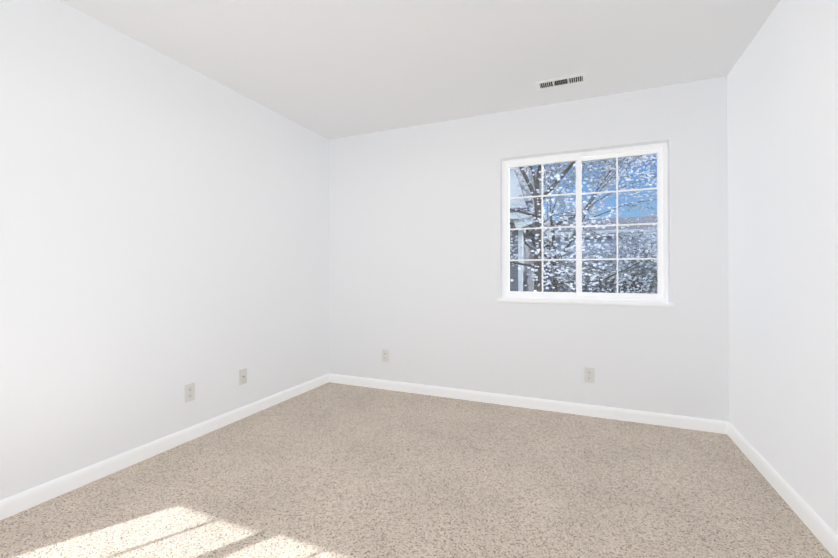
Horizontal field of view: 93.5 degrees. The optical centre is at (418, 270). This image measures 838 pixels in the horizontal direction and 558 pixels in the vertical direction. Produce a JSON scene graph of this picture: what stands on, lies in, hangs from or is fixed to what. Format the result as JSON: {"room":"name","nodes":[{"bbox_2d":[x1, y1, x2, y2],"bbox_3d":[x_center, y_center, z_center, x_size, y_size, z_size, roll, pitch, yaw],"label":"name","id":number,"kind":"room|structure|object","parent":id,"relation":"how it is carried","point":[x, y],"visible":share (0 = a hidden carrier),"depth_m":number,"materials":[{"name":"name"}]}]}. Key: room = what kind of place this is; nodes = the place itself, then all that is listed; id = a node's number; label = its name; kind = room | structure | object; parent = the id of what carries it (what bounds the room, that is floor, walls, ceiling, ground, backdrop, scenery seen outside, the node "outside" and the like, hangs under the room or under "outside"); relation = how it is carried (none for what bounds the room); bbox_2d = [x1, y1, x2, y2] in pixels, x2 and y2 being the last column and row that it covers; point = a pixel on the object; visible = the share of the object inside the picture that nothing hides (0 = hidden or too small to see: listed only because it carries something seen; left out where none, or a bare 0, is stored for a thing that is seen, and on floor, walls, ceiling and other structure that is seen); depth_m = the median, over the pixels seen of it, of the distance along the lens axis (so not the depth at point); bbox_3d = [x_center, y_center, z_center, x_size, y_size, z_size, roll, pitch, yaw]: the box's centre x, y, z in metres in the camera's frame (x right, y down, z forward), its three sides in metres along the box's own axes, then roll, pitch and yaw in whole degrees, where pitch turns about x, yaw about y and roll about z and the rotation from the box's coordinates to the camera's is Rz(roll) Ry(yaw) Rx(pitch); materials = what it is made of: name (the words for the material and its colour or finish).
{"room":"empty bedroom","nodes":[
{"label":"empty bedroom","id":0,"kind":"room"},
{"bbox_2d":[0,0,328,499],"bbox_3d":[-1.742,-0.114,2.235,0.160,2.440,4.180,0,0,23],"label":"wall","id":1,"kind":"structure","parent":0,"point":[164,230],"depth_m":2.27,"materials":[{"name":"paint"}]},
{"bbox_2d":[0,373,328,519],"bbox_3d":[-1.662,1.064,2.193,0.014,0.083,3.860,0,0,23],"label":"baseboard","id":2,"kind":"structure","parent":1,"relation":"attached to","point":[27,499],"depth_m":2.25,"materials":[{"name":"white paint"}]},
{"bbox_2d":[185,383,194,402],"bbox_3d":[-1.500,0.798,2.582,0.008,0.115,0.070,0,0,23],"label":"electrical outlet","id":3,"kind":"object","parent":1,"relation":"attached to","point":[189,392],"visible":1,"depth_m":2.58,"materials":[{"name":"white plastic"}]},
{"bbox_2d":[239,368,246,384],"bbox_3d":[-1.324,0.801,2.980,0.018,0.115,0.070,0,0,23],"label":"electrical outlet","id":4,"kind":"object","parent":1,"relation":"attached to","point":[242,376],"visible":1,"depth_m":2.97,"materials":[{"name":"white plastic"}]},
{"bbox_2d":[0,382,833,557],"bbox_3d":[-0.160,1.162,1.551,3.600,0.120,4.180,0,0,23],"label":"floor","id":5,"kind":"structure","parent":0,"point":[331,470],"depth_m":1.95,"materials":[{"name":"carpet"}]},
{"bbox_2d":[59,0,779,139],"bbox_3d":[-0.160,-1.408,1.567,3.600,0.140,4.180,0,0,23],"label":"ceiling","id":6,"kind":"structure","parent":0,"point":[331,69],"depth_m":2.37,"materials":[{"name":"white paint"}]},
{"bbox_2d":[535,72,586,90],"bbox_3d":[0.999,-1.326,2.779,0.340,0.008,0.140,0,0,23],"label":"ceiling vent","id":7,"kind":"object","parent":6,"relation":"in","point":[575,79],"visible":1,"depth_m":2.77,"materials":[{"name":"white metal"}]},
{"bbox_2d":[329,76,728,421],"bbox_3d":[0.630,-0.106,3.407,3.280,2.440,0.160,0,0,23],"label":"wall","id":8,"kind":"structure","parent":0,"point":[415,251],"depth_m":3.28,"materials":[{"name":"paint"}]},
{"bbox_2d":[382,349,388,361],"bbox_3d":[-0.318,0.801,3.715,0.070,0.115,0.008,0,0,23],"label":"electrical outlet","id":9,"kind":"object","parent":8,"relation":"attached to","point":[385,355],"visible":1,"depth_m":3.71,"materials":[{"name":"white plastic"}]},
{"bbox_2d":[329,374,726,433],"bbox_3d":[0.596,1.072,3.320,3.252,0.083,0.014,0,0,23],"label":"baseboard","id":10,"kind":"structure","parent":8,"relation":"attached to","point":[694,423],"depth_m":3.13,"materials":[{"name":"white paint"}]},
{"bbox_2d":[502,143,667,301],"bbox_3d":[1.279,-0.353,3.159,1.210,1.170,0.088,0,0,23],"label":"window","id":11,"kind":"structure","parent":8,"relation":"in","point":[660,151],"depth_m":3.13,"materials":[{"name":"white plastic"}]},
{"bbox_2d":[497,298,673,305],"bbox_3d":[1.248,0.243,3.083,1.254,0.024,0.102,0,0,23],"label":"window sill","id":12,"kind":"structure","parent":8,"relation":"attached to","point":[641,303],"depth_m":3.02,"materials":[{"name":"white paint"}]},
{"bbox_2d":[584,367,593,382],"bbox_3d":[1.305,0.801,3.021,0.070,0.115,0.008,0,0,23],"label":"electrical outlet","id":13,"kind":"object","parent":8,"relation":"attached to","point":[588,375],"visible":1,"depth_m":3.02,"materials":[{"name":"white plastic"}]},
{"bbox_2d":[727,0,837,535],"bbox_3d":[1.421,-0.123,0.883,0.160,2.440,4.180,0,0,23],"label":"wall","id":14,"kind":"structure","parent":0,"point":[782,113],"depth_m":1.88,"materials":[{"name":"paint"}]},
{"bbox_2d":[727,422,837,557],"bbox_3d":[1.341,1.056,0.909,0.014,0.083,3.860,0,0,23],"label":"baseboard","id":15,"kind":"structure","parent":14,"relation":"attached to","point":[822,531],"depth_m":1.85,"materials":[{"name":"white paint"}]},
{"label":"outside","id":16,"kind":"structure","parent":0,"visible":0},
{"bbox_3d":[9.580,1.727,28.509,120.000,0.200,120.000,0,0,23],"label":"ground","id":17,"kind":"structure","parent":16,"visible":0},
{"bbox_2d":[510,167,556,291],"bbox_3d":[2.740,-1.727,13.037,2.999,6.507,8.630,0,0,23],"label":"house","id":18,"kind":"structure","parent":17,"relation":"on","point":[523,275],"depth_m":9.26,"materials":[{"name":"white"}]},
{"bbox_2d":[510,154,656,291],"bbox_3d":[3.991,-1.348,10.812,7.055,5.720,6.292,0,0,23],"label":"tree","id":19,"kind":"object","parent":17,"relation":"on","point":[584,163],"depth_m":10.13,"materials":[{"name":"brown plant"}]},
{"bbox_2d":[510,154,656,292],"bbox_3d":[1.605,-1.328,6.256,5.433,5.620,5.309,0,0,23],"label":"tree","id":20,"kind":"object","parent":17,"relation":"on","point":[537,267],"depth_m":5.78,"materials":[{"name":"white plant"}]},
{"bbox_2d":[543,261,650,292],"bbox_3d":[11.035,0.557,10.120,15.036,1.900,0.148,0,0,23],"label":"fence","id":21,"kind":"object","parent":17,"relation":"on","point":[597,286],"depth_m":12.34,"materials":[{"name":"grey wood"}]},
{"bbox_2d":[549,216,656,292],"bbox_3d":[11.662,-0.640,20.674,22.950,4.433,9.114,0,0,23],"label":"house","id":22,"kind":"structure","parent":17,"relation":"on","point":[609,230],"depth_m":18.02,"materials":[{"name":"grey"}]},
{"bbox_2d":[551,226,656,293],"bbox_3d":[5.503,0.157,10.569,3.787,2.707,3.597,0,0,23],"label":"tree","id":23,"kind":"object","parent":17,"relation":"on","point":[636,251],"depth_m":9.91,"materials":[{"name":"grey plant"}]},
{"bbox_2d":[638,262,656,293],"bbox_3d":[7.490,0.009,9.955,3.600,2.995,2.948,0,0,23],"label":"tree","id":24,"kind":"object","parent":17,"relation":"on","point":[651,284],"depth_m":10.17,"materials":[{"name":"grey plant"}]}
]}

